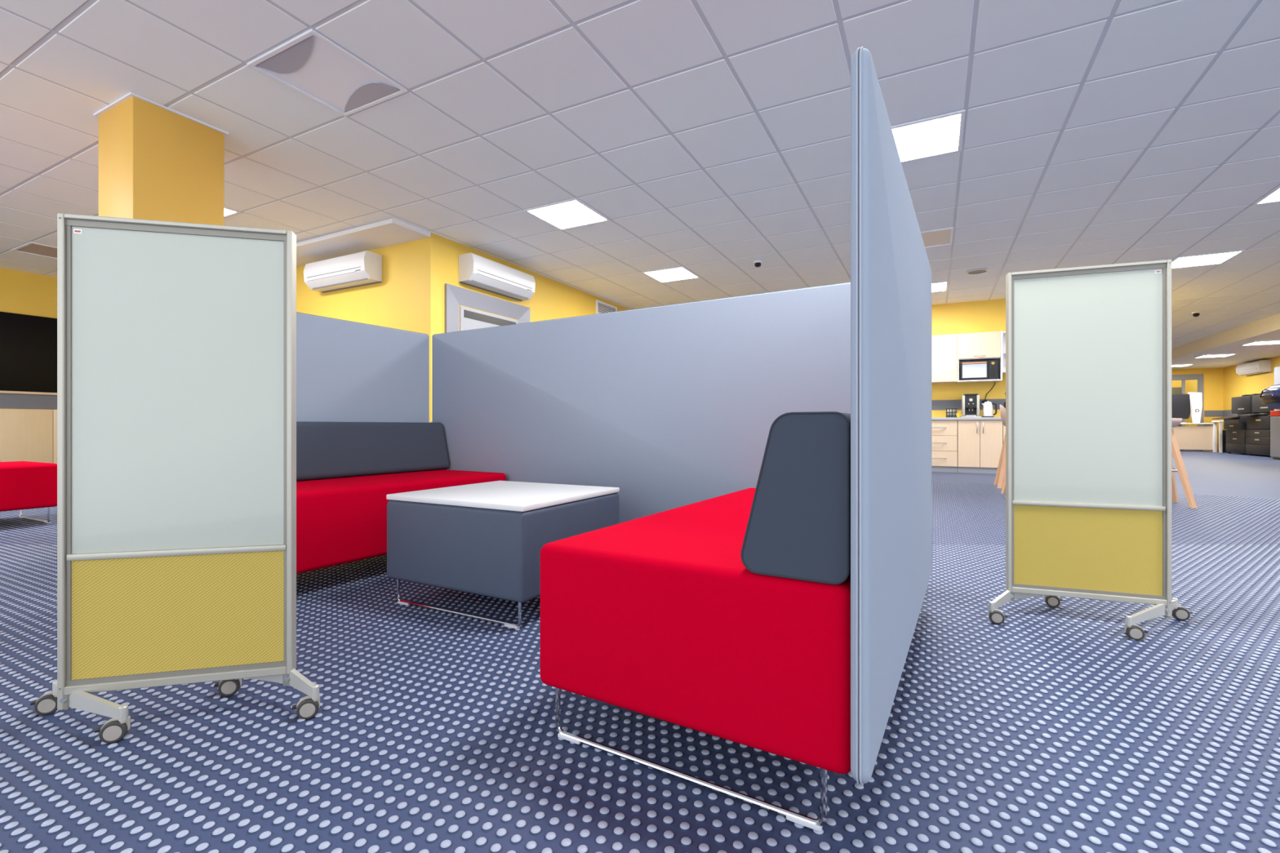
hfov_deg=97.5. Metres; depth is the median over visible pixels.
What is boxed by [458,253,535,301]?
air conditioner
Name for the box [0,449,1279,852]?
floor
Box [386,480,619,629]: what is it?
coffee table
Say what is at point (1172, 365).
diffuser
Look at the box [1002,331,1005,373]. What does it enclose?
open shelf
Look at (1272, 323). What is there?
beam
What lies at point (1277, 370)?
locker
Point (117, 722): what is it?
hood
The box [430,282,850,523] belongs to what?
privacy screen
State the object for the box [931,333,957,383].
upper cabinet
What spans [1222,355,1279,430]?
wall
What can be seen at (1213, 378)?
wall
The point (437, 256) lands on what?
wall
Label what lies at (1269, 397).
bag
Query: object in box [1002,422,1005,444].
base cabinet
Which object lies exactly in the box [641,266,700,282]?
recessed light
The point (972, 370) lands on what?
microwave
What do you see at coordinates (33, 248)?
ceiling vent
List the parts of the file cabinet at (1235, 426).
paper drawer, paper drawer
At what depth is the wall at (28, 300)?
7.41 m
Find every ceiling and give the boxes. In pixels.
[0,0,1279,348]
[1172,329,1279,368]
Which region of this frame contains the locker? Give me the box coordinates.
[1274,366,1279,410]
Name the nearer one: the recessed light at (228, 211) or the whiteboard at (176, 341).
the whiteboard at (176, 341)
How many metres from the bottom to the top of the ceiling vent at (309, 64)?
0.028 m
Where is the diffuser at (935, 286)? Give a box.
[931,282,946,291]
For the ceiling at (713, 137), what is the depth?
3.81 m
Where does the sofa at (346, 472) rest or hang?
on the floor
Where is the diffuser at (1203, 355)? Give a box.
[1198,354,1231,357]
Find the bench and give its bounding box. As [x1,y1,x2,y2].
[0,461,57,523]
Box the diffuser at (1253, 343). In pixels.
[1244,341,1279,345]
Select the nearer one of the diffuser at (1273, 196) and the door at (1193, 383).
the diffuser at (1273, 196)
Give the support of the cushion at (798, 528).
on the sofa at (727, 616)
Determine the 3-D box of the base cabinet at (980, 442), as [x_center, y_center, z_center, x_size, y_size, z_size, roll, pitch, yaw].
[5.318,0.311,8.819,0.588,0.818,0.631,0,0,28]
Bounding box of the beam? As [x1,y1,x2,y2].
[1172,313,1279,359]
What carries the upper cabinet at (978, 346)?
attached to the wall at (989, 315)
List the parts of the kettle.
handle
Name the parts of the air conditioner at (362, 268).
plate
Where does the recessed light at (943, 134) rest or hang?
in the ceiling at (713, 137)
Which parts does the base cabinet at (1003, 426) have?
door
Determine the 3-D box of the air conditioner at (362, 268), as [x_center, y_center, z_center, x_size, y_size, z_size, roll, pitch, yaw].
[-3.392,-1.754,6.390,1.070,0.303,0.225,0,0,28]
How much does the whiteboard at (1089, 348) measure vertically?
1.310 m
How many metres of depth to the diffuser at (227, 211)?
5.33 m
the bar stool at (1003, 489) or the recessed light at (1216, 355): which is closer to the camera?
the bar stool at (1003, 489)
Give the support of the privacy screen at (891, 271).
on the floor
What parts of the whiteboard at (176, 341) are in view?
foot arm, post, foot arm, rail, rail, divider rail, fabric panel, glass panel, foot arm, post, foot arm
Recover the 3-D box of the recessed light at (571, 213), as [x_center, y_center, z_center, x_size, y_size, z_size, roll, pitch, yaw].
[-0.692,-2.041,5.402,0.594,0.028,0.594,0,0,28]
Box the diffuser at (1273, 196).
[1260,188,1279,202]
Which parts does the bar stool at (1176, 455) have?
leg, shell seat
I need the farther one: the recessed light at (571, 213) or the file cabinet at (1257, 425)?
the file cabinet at (1257, 425)
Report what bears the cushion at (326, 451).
on the sofa at (346, 472)
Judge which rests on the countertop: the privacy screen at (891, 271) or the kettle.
the kettle
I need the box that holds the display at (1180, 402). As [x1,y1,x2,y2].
[1172,394,1191,422]
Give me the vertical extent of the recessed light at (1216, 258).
0.028 m
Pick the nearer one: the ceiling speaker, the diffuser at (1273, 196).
the diffuser at (1273, 196)
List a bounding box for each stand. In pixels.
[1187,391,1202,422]
[1211,420,1231,453]
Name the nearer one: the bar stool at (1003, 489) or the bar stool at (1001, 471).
the bar stool at (1003, 489)
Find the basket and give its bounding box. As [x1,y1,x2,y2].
[946,408,957,417]
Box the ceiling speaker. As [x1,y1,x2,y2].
[966,268,987,274]
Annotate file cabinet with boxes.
[1212,393,1260,454]
[1238,395,1274,457]
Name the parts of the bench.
sled leg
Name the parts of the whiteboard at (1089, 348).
foot arm, post, foot arm, glass panel, fabric panel, divider rail, rail, rail, foot arm, post, foot arm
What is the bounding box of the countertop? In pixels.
[931,417,1001,420]
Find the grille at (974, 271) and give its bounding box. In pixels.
[968,269,986,273]
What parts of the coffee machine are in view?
panel, panel, panel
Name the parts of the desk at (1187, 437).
modesty panel, panel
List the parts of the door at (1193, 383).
glass pane, glass pane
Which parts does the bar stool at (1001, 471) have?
leg, leg, shell seat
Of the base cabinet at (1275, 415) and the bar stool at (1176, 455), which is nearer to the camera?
the bar stool at (1176, 455)
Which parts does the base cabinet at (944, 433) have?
drawer, drawer, drawer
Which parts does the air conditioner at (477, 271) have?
plate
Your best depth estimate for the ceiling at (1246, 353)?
13.68 m
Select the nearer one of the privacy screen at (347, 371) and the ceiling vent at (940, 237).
the privacy screen at (347, 371)
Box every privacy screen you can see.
[296,311,429,422]
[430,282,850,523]
[850,46,931,785]
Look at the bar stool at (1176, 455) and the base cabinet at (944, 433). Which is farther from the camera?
the base cabinet at (944, 433)
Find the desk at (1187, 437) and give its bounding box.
[1172,422,1217,452]
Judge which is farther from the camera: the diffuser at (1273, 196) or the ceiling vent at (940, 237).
the ceiling vent at (940, 237)
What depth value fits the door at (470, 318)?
6.46 m
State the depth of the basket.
8.93 m
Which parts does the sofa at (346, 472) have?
seat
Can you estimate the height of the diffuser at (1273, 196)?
0.016 m
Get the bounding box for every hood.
[35,691,52,702]
[100,715,130,730]
[295,694,319,711]
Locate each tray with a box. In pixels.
[963,393,977,395]
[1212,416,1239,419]
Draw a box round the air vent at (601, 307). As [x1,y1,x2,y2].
[595,299,617,314]
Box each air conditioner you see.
[303,250,382,293]
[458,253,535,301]
[1235,360,1271,375]
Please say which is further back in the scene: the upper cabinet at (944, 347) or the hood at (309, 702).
the upper cabinet at (944, 347)
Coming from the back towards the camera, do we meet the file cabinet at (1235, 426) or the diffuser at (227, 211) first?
the file cabinet at (1235, 426)
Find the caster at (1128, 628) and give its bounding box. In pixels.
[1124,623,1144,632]
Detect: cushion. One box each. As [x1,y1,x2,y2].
[296,421,448,480]
[742,412,850,582]
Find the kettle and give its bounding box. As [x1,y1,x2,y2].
[981,400,996,417]
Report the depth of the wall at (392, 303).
6.25 m
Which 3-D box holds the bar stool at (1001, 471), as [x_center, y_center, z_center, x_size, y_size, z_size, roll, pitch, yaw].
[4.494,0.229,6.641,0.497,0.983,0.497,0,0,28]
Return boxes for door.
[444,283,529,333]
[1172,373,1203,450]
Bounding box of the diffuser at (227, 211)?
[224,208,235,214]
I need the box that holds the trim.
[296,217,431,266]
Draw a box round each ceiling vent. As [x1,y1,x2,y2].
[10,241,57,259]
[246,28,408,116]
[920,226,953,248]
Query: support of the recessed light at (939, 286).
in the ceiling at (713, 137)
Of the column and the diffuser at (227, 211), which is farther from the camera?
the diffuser at (227, 211)
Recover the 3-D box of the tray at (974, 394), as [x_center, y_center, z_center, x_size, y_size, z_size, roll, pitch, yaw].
[5.239,-0.500,8.906,0.195,0.020,0.280,0,0,28]
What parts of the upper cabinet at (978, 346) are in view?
door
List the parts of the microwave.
door, door glass, control panel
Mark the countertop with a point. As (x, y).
(948, 418)
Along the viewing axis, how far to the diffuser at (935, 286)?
8.20 m
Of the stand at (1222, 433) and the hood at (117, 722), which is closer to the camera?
the hood at (117, 722)
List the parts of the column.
ceiling trim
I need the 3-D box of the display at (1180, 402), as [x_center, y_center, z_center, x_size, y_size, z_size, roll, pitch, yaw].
[15.665,-0.520,16.432,0.620,0.840,0.250,0,0,28]
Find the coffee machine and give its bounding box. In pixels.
[960,393,981,417]
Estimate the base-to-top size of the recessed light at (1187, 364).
0.028 m
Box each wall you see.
[0,267,57,463]
[296,240,417,332]
[417,232,629,422]
[931,298,1005,417]
[1172,367,1223,450]
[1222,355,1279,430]
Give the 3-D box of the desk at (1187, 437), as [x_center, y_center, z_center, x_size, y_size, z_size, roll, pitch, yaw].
[15.930,0.310,16.378,1.120,0.820,0.700,0,0,28]
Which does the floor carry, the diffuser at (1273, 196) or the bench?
the bench
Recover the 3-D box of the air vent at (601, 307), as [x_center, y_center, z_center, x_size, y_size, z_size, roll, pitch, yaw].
[-0.533,-1.870,9.051,0.016,0.220,0.640,0,0,28]
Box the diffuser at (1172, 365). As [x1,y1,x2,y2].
[1172,364,1187,366]
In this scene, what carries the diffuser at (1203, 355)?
attached to the recessed light at (1216, 355)
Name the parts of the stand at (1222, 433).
leg, leg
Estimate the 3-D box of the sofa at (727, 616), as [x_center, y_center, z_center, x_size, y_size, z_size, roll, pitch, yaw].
[0.422,0.345,1.745,0.704,0.741,1.430,0,0,31]
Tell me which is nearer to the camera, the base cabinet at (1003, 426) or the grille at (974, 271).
the grille at (974, 271)
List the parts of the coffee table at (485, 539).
sled leg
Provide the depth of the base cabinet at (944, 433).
8.79 m
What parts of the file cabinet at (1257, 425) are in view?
control panel, paper drawer, paper drawer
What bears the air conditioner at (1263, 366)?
attached to the wall at (1235, 384)
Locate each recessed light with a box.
[224,206,240,217]
[524,197,610,230]
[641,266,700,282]
[891,109,965,163]
[931,280,948,292]
[1172,249,1245,268]
[1172,363,1194,366]
[1193,352,1237,358]
[1240,339,1279,346]
[1253,185,1279,204]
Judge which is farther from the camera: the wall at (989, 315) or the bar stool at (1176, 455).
the wall at (989, 315)
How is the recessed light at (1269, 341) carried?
in the ceiling at (1246, 353)
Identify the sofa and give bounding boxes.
[296,421,506,573]
[540,411,850,831]
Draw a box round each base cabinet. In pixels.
[931,420,957,472]
[957,420,1002,474]
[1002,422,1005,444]
[1270,410,1279,459]
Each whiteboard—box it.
[30,213,319,743]
[987,259,1192,640]
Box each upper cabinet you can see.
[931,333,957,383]
[957,330,1002,382]
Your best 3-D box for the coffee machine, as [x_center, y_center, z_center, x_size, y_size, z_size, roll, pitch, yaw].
[5.236,-0.325,8.902,0.275,0.370,0.350,0,0,28]
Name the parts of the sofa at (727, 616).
sled leg, seat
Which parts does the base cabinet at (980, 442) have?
door, door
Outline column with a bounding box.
[93,92,228,225]
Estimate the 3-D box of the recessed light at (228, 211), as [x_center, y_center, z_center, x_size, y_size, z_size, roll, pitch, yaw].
[-4.185,-2.041,5.200,0.594,0.028,0.594,0,0,28]
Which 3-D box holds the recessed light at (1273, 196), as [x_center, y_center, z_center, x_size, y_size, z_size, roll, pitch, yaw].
[5.737,-2.041,4.744,0.594,0.028,0.594,0,0,28]
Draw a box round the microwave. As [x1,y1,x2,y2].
[959,360,997,380]
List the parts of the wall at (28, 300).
birch panel, black panel, birch panel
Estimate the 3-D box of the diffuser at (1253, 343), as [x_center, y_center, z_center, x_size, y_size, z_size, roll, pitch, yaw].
[12.927,-1.739,11.573,0.544,0.016,0.544,0,0,28]
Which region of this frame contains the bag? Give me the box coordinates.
[1259,384,1279,409]
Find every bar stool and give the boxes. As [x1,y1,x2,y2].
[993,404,1005,488]
[1000,474,1005,493]
[1172,417,1197,508]
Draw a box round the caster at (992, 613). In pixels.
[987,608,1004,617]

